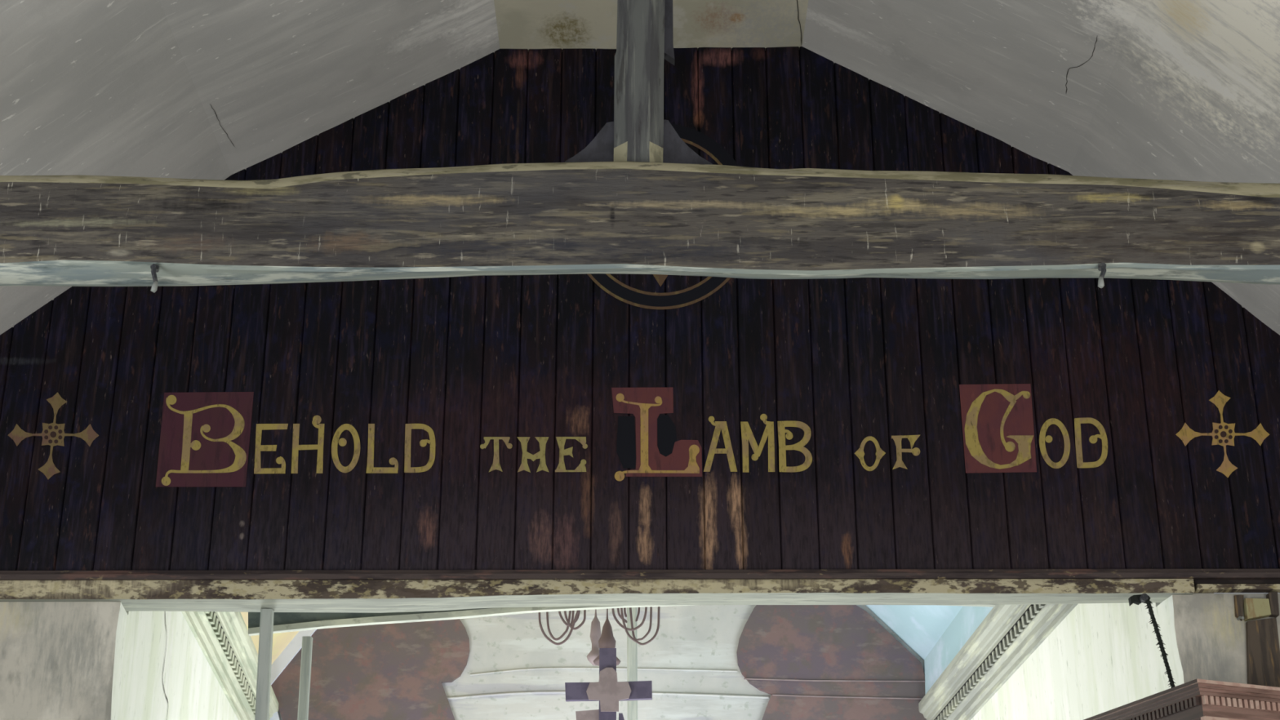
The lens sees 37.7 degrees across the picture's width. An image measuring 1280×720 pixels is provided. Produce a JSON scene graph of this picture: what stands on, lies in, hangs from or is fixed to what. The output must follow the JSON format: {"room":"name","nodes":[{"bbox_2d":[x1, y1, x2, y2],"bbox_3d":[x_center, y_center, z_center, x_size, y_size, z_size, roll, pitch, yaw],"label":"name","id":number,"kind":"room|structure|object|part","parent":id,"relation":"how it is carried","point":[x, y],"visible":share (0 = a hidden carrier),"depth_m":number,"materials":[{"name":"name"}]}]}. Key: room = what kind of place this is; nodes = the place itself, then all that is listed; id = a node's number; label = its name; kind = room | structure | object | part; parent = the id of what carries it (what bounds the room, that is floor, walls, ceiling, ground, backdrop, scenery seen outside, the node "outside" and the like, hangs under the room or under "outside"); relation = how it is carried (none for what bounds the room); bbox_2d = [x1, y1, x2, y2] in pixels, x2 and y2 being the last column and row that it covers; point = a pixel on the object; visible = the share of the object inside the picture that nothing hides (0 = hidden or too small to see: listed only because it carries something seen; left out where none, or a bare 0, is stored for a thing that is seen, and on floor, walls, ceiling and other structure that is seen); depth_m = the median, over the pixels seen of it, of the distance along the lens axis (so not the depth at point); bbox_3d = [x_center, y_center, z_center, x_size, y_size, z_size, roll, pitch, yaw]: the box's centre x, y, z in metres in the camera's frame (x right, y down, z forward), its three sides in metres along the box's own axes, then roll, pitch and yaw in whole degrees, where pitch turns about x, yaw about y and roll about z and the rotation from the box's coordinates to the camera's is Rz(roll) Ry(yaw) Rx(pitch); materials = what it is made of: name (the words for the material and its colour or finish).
{"room":"church interior","nodes":[
{"label":"church interior","id":0,"kind":"room"},
{"bbox_2d":[0,601,128,719],"bbox_3d":[-3.852,3.136,8.476,2.656,4.144,0.250,0,-23,0],"label":"wall","id":1,"kind":"structure","parent":0,"point":[60,660],"depth_m":9.07,"materials":[{"name":"paint"}]},
{"bbox_2d":[0,578,1194,613],"bbox_3d":[-0.860,1.163,9.257,7.135,0.116,0.236,0,-23,0],"label":"beam","id":2,"kind":"structure","parent":1,"relation":"on","point":[366,596],"depth_m":9.16,"materials":[{"name":"beige paint"}]},
{"bbox_2d":[0,568,1279,581],"bbox_3d":[0.020,1.061,9.206,8.850,0.064,0.090,0,-23,0],"label":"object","id":3,"kind":"structure","parent":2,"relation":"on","point":[846,574],"depth_m":9.16,"materials":[{"name":"wood"}]},
{"bbox_2d":[0,46,1279,570],"bbox_3d":[-0.112,-0.340,9.872,9.538,3.035,0.074,0,-23,0],"label":"tympanum","id":4,"kind":"object","parent":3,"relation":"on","point":[587,421],"visible":0.91,"depth_m":9.59,"materials":[{"name":"brown wood"}]},
{"bbox_2d":[1128,593,1150,605],"bbox_3d":[2.413,1.153,9.039,0.099,0.050,0.075,0,-23,0],"label":"bracket","id":5,"kind":"object","parent":2,"relation":"attached to","point":[1137,599],"visible":1,"depth_m":9.04,"materials":[{"name":"metal"}]},
{"bbox_2d":[1143,598,1175,688],"bbox_3d":[2.503,1.520,8.861,0.167,0.822,0.023,0,-23,0],"label":"rope","id":6,"kind":"object","parent":5,"relation":"hanging from","point":[1148,602],"visible":0.73,"depth_m":8.93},
{"bbox_2d":[116,611,238,719],"bbox_3d":[-2.946,3.942,11.341,0.303,4.930,5.693,2,-23,-4],"label":"wall","id":7,"kind":"structure","parent":0,"point":[166,674],"depth_m":10.56,"materials":[{"name":"white paint"}]},
{"bbox_2d":[181,611,279,719],"bbox_3d":[-2.720,1.804,12.261,0.154,0.385,5.661,2,-23,-4],"label":"trim","id":8,"kind":"structure","parent":7,"relation":"attached to","point":[224,638],"depth_m":12.67,"materials":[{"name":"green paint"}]},
{"bbox_2d":[278,604,924,719],"bbox_3d":[-0.335,4.282,14.367,5.403,6.700,0.221,0,-23,0],"label":"wall","id":9,"kind":"structure","parent":0,"point":[512,671],"depth_m":15.05,"materials":[{"name":"paint"}]},
{"bbox_2d":[271,618,469,719],"bbox_3d":[-2.158,2.486,15.021,1.577,1.382,0.039,0,-23,0],"label":"gable panel","id":10,"kind":"object","parent":9,"relation":"attached to","point":[397,671],"visible":0.77,"depth_m":14.99,"materials":[{"name":"brown paint"}]},
{"bbox_2d":[537,609,586,644],"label":"chandelier","id":11,"kind":"object","parent":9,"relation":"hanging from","point":[571,624],"depth_m":13.51,"materials":[{"name":"brown metal"}]},
{"bbox_3d":[-0.479,1.865,13.829,0.449,0.385,0.100,-11,-26,25],"label":"arm","id":12,"kind":"part","parent":11,"relation":"part of","materials":[{"name":"brown metal"}]},
{"bbox_3d":[-0.510,1.854,13.516,0.432,0.488,0.310,0,-23,0],"label":"arm","id":13,"kind":"part","parent":11,"relation":"part of","materials":[{"name":"brown metal"}]},
{"bbox_3d":[-0.449,1.807,13.777,0.329,0.290,0.051,-8,-24,17],"label":"arm","id":14,"kind":"part","parent":11,"relation":"part of","materials":[{"name":"brown metal"}]},
{"bbox_3d":[-0.424,1.810,13.618,0.257,0.348,0.163,0,-23,0],"label":"arm","id":15,"kind":"part","parent":11,"relation":"part of","materials":[{"name":"brown metal"}]},
{"bbox_2d":[586,608,616,666],"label":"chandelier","id":16,"kind":"object","parent":9,"relation":"hanging from","point":[606,638],"depth_m":13.75,"materials":[{"name":"brown metal"}]},
{"bbox_2d":[611,606,660,644],"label":"chandelier","id":17,"kind":"object","parent":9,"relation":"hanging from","point":[621,616],"depth_m":13.57,"materials":[{"name":"brown metal"}]},
{"bbox_3d":[-0.219,1.796,13.847,0.064,0.251,0.309,-20,-30,38],"label":"arm","id":18,"kind":"part","parent":17,"relation":"part of","materials":[{"name":"brown metal"}]},
{"bbox_3d":[-0.206,1.770,13.876,0.025,0.197,0.354,-16,-28,32],"label":"arm","id":19,"kind":"part","parent":17,"relation":"part of","materials":[{"name":"brown metal"}]},
{"bbox_3d":[-0.125,1.814,13.645,0.358,0.349,0.115,0,-23,0],"label":"arm","id":20,"kind":"part","parent":17,"relation":"part of","materials":[{"name":"brown metal"}]},
{"bbox_3d":[-0.156,1.788,13.860,0.405,0.236,0.029,19,-30,-37],"label":"arm","id":21,"kind":"part","parent":17,"relation":"part of","materials":[{"name":"brown metal"}]},
{"bbox_3d":[-0.082,1.855,13.516,0.454,0.490,0.312,0,-23,0],"label":"arm","id":22,"kind":"part","parent":17,"relation":"part of","materials":[{"name":"brown metal"}]},
{"bbox_3d":[-0.108,1.852,13.793,0.398,0.390,0.214,0,-23,0],"label":"arm","id":23,"kind":"part","parent":17,"relation":"part of","materials":[{"name":"brown metal"}]},
{"bbox_2d":[736,604,926,719],"bbox_3d":[1.552,2.484,15.016,1.548,1.382,0.050,0,-23,0],"label":"gable panel","id":24,"kind":"object","parent":9,"relation":"attached to","point":[815,662],"visible":0.84,"depth_m":15.02,"materials":[{"name":"brown wood"}]},
{"bbox_2d":[240,604,992,694],"bbox_3d":[-0.260,0.829,12.687,5.638,1.785,5.640,0,-23,0],"label":"ceiling","id":25,"kind":"structure","parent":0,"point":[936,633],"depth_m":14.48,"materials":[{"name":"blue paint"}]},
{"bbox_3d":[-2.270,0.742,12.724,1.150,1.555,5.752,2,-23,-4],"label":"ceiling panel","id":26,"kind":"part","parent":25,"relation":"part of","materials":[{"name":"paint"}]},
{"bbox_2d":[270,629,316,719],"bbox_3d":[-2.654,2.321,15.053,0.788,1.280,0.028,0,-23,0],"label":"rib","id":27,"kind":"object","parent":25,"relation":"attached to","point":[295,646],"visible":0.33,"depth_m":15.02,"materials":[{"name":"white paint"}]},
{"bbox_2d":[248,604,995,635],"bbox_3d":[-0.101,1.577,12.305,4.975,0.466,0.050,0,-23,0],"label":"tie","id":28,"kind":"object","parent":25,"relation":"attached to","point":[283,622],"visible":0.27,"depth_m":12.24,"materials":[{"name":"white wood"}]},
{"bbox_3d":[1.748,0.662,12.759,1.365,1.393,5.700,1,-23,-2],"label":"ceiling panel","id":29,"kind":"part","parent":25,"relation":"part of","materials":[{"name":"paint"}]},
{"bbox_3d":[2.413,1.464,12.413,0.065,0.355,5.647,1,-23,-2],"label":"ceiling panel","id":30,"kind":"part","parent":25,"relation":"part of","materials":[{"name":"paint"}]},
{"bbox_2d":[0,0,1279,334],"bbox_3d":[-0.110,-2.728,4.430,9.616,3.076,11.980,0,-23,0],"label":"ceiling","id":31,"kind":"structure","parent":0,"point":[1172,90],"depth_m":9.41,"materials":[{"name":"beige paint"}]},
{"bbox_3d":[-3.945,-2.047,4.137,1.946,1.593,11.980,0,-23,0],"label":"panel","id":32,"kind":"part","parent":31,"relation":"part of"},
{"bbox_3d":[-2.608,-3.057,4.572,0.804,0.700,11.980,0,-23,0],"label":"panel","id":33,"kind":"part","parent":31,"relation":"part of","materials":[{"name":"white paint"}]},
{"bbox_3d":[-1.507,-3.727,4.861,1.456,0.851,11.980,0,-23,0],"label":"panel","id":34,"kind":"part","parent":31,"relation":"part of","materials":[{"name":"white paint"}]},
{"bbox_2d":[0,161,1279,286],"bbox_3d":[-0.112,-0.414,6.098,9.534,0.427,0.326,0,-23,0],"label":"tie beam","id":35,"kind":"structure","parent":31,"relation":"attached to","point":[588,217],"depth_m":5.95,"materials":[{"name":"brown wood"}]},
{"bbox_2d":[150,263,159,292],"bbox_3d":[-1.526,-0.252,5.882,0.029,0.105,0.060,8,-24,-17],"label":"hook","id":36,"kind":"object","parent":35,"relation":"attached to","point":[154,268],"visible":1,"depth_m":5.87,"materials":[{"name":"metal"}]},
{"bbox_2d":[564,0,712,164],"bbox_3d":[-0.004,-1.853,6.720,0.486,2.714,0.158,0,-23,0],"label":"post","id":37,"kind":"object","parent":35,"relation":"on","point":[639,131],"visible":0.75,"depth_m":6.23,"materials":[{"name":"grey wood"}]},
{"bbox_2d":[1097,262,1106,288],"bbox_3d":[1.452,-0.261,5.886,0.030,0.095,0.062,-9,-25,20],"label":"hook","id":38,"kind":"object","parent":35,"relation":"attached to","point":[1102,267],"visible":1,"depth_m":5.87,"materials":[{"name":"metal"}]},
{"bbox_3d":[0.061,-4.101,5.022,1.681,0.085,11.980,0,-23,0],"label":"panel","id":39,"kind":"part","parent":31,"relation":"part of","materials":[{"name":"beige paint"}]},
{"bbox_3d":[1.623,-3.744,4.868,1.444,0.848,11.980,0,-23,0],"label":"panel","id":40,"kind":"part","parent":31,"relation":"part of","materials":[{"name":"white paint"}]},
{"bbox_3d":[2.680,-3.073,4.579,0.729,0.698,11.980,0,-23,0],"label":"panel","id":41,"kind":"part","parent":31,"relation":"part of","materials":[{"name":"white paint"}]},
{"bbox_3d":[3.851,-2.054,4.140,1.695,1.608,11.980,0,-23,0],"label":"panel","id":42,"kind":"part","parent":31,"relation":"part of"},
{"bbox_2d":[971,592,1213,719],"bbox_3d":[2.630,3.942,11.341,0.300,4.930,5.667,1,-23,-2],"label":"wall","id":43,"kind":"structure","parent":0,"point":[1100,658],"depth_m":10.65,"materials":[{"name":"white paint"}]},
{"bbox_2d":[918,603,1078,719],"bbox_3d":[2.402,1.804,12.261,0.155,0.385,5.641,1,-23,-2],"label":"trim","id":44,"kind":"structure","parent":43,"relation":"attached to","point":[1008,635],"depth_m":12.75,"materials":[{"name":"grey paint"}]},
{"bbox_2d":[1155,593,1279,689],"bbox_3d":[3.776,3.116,8.484,2.363,4.187,0.250,0,-23,0],"label":"wall","id":45,"kind":"structure","parent":0,"point":[1202,636],"depth_m":9.12,"materials":[{"name":"paint"}]},
{"bbox_2d":[1193,579,1279,592],"bbox_3d":[3.679,1.099,9.184,1.917,0.070,0.060,0,-23,0],"label":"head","id":46,"kind":"object","parent":45,"relation":"on","point":[1200,585],"visible":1,"depth_m":9.16},
{"bbox_2d":[1236,616,1244,620],"bbox_3d":[2.919,1.256,9.116,0.016,0.024,0.063,2,-23,-4],"label":"wall hook","id":47,"kind":"object","parent":45,"relation":"attached to","point":[1238,618],"visible":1,"depth_m":9.10,"materials":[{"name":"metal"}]},
{"bbox_2d":[1234,591,1279,687],"bbox_3d":[3.007,1.423,9.049,0.208,0.621,0.049,0,-23,0],"label":"wooden post","id":48,"kind":"object","parent":45,"relation":"attached to","point":[1263,649],"visible":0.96,"depth_m":9.08,"materials":[{"name":"brown wood"}]},
{"bbox_3d":[-0.111,2.682,2.057,10.337,0.100,11.900,0,-23,0],"label":"floor","id":49,"kind":"structure","parent":0,"visible":0},
{"bbox_2d":[1084,679,1279,719],"bbox_3d":[2.673,3.131,7.580,1.150,3.446,0.840,9,-25,-19],"label":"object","id":50,"kind":"object","parent":49,"relation":"on","point":[1196,699],"visible":1,"depth_m":7.81,"materials":[{"name":"brown wood"}]},
{"bbox_3d":[-0.100,6.242,10.323,7.000,0.100,6.100,0,-23,0],"label":"floor","id":51,"kind":"structure","parent":0,"visible":0},
{"bbox_2d":[254,608,274,719],"bbox_3d":[-1.772,3.141,8.478,0.211,4.137,0.117,0,-23,0],"label":"post","id":52,"kind":"object","parent":51,"relation":"on","point":[266,622],"visible":1,"depth_m":9.16,"materials":[{"name":"grey wood"}]},
{"bbox_2d":[297,635,312,719],"bbox_3d":[-1.888,3.641,10.002,0.134,4.424,0.108,0,-23,0],"label":"post","id":53,"kind":"object","parent":51,"relation":"on","point":[307,641],"visible":1,"depth_m":10.76,"materials":[{"name":"grey wood"}]},
{"bbox_2d":[564,648,652,719],"bbox_3d":[-0.214,4.227,11.931,0.594,4.874,0.460,0,-23,0],"label":"wooden cross","id":54,"kind":"object","parent":51,"relation":"on","point":[608,691],"visible":1,"depth_m":12.75,"materials":[{"name":"brown wood"}]},
{"bbox_3d":[-0.396,2.262,12.777,0.231,0.123,0.050,0,-23,0],"label":"cross arm","id":55,"kind":"part","parent":54,"relation":"part of","materials":[{"name":"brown wood"}]},
{"bbox_3d":[-0.351,2.435,12.703,0.170,0.128,0.040,0,-23,0],"label":"plate","id":56,"kind":"part","parent":54,"relation":"part of","materials":[{"name":"beige wood"}]},
{"bbox_3d":[-0.209,4.213,11.937,0.139,4.844,0.060,0,-23,0],"label":"stem","id":57,"kind":"part","parent":54,"relation":"part of","materials":[{"name":"brown wood"}]},
{"bbox_3d":[-0.212,2.240,12.747,0.306,0.301,0.011,0,-23,0],"label":"plate","id":58,"kind":"part","parent":54,"relation":"part of","materials":[{"name":"beige wood"}]},
{"bbox_3d":[-0.125,2.446,12.698,0.038,0.102,0.040,0,-23,0],"label":"plate","id":59,"kind":"part","parent":54,"relation":"part of","materials":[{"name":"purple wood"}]},
{"bbox_3d":[-0.037,2.255,12.780,0.240,0.129,0.050,0,-23,0],"label":"cross arm","id":60,"kind":"part","parent":54,"relation":"part of","materials":[{"name":"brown wood"}]},
{"bbox_2d":[626,607,637,719],"bbox_3d":[-0.025,4.432,13.376,0.154,5.641,0.154,0,-23,0],"label":"post","id":61,"kind":"object","parent":51,"relation":"on","point":[632,646],"visible":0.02,"depth_m":14.26,"materials":[{"name":"white wood"}]}
]}

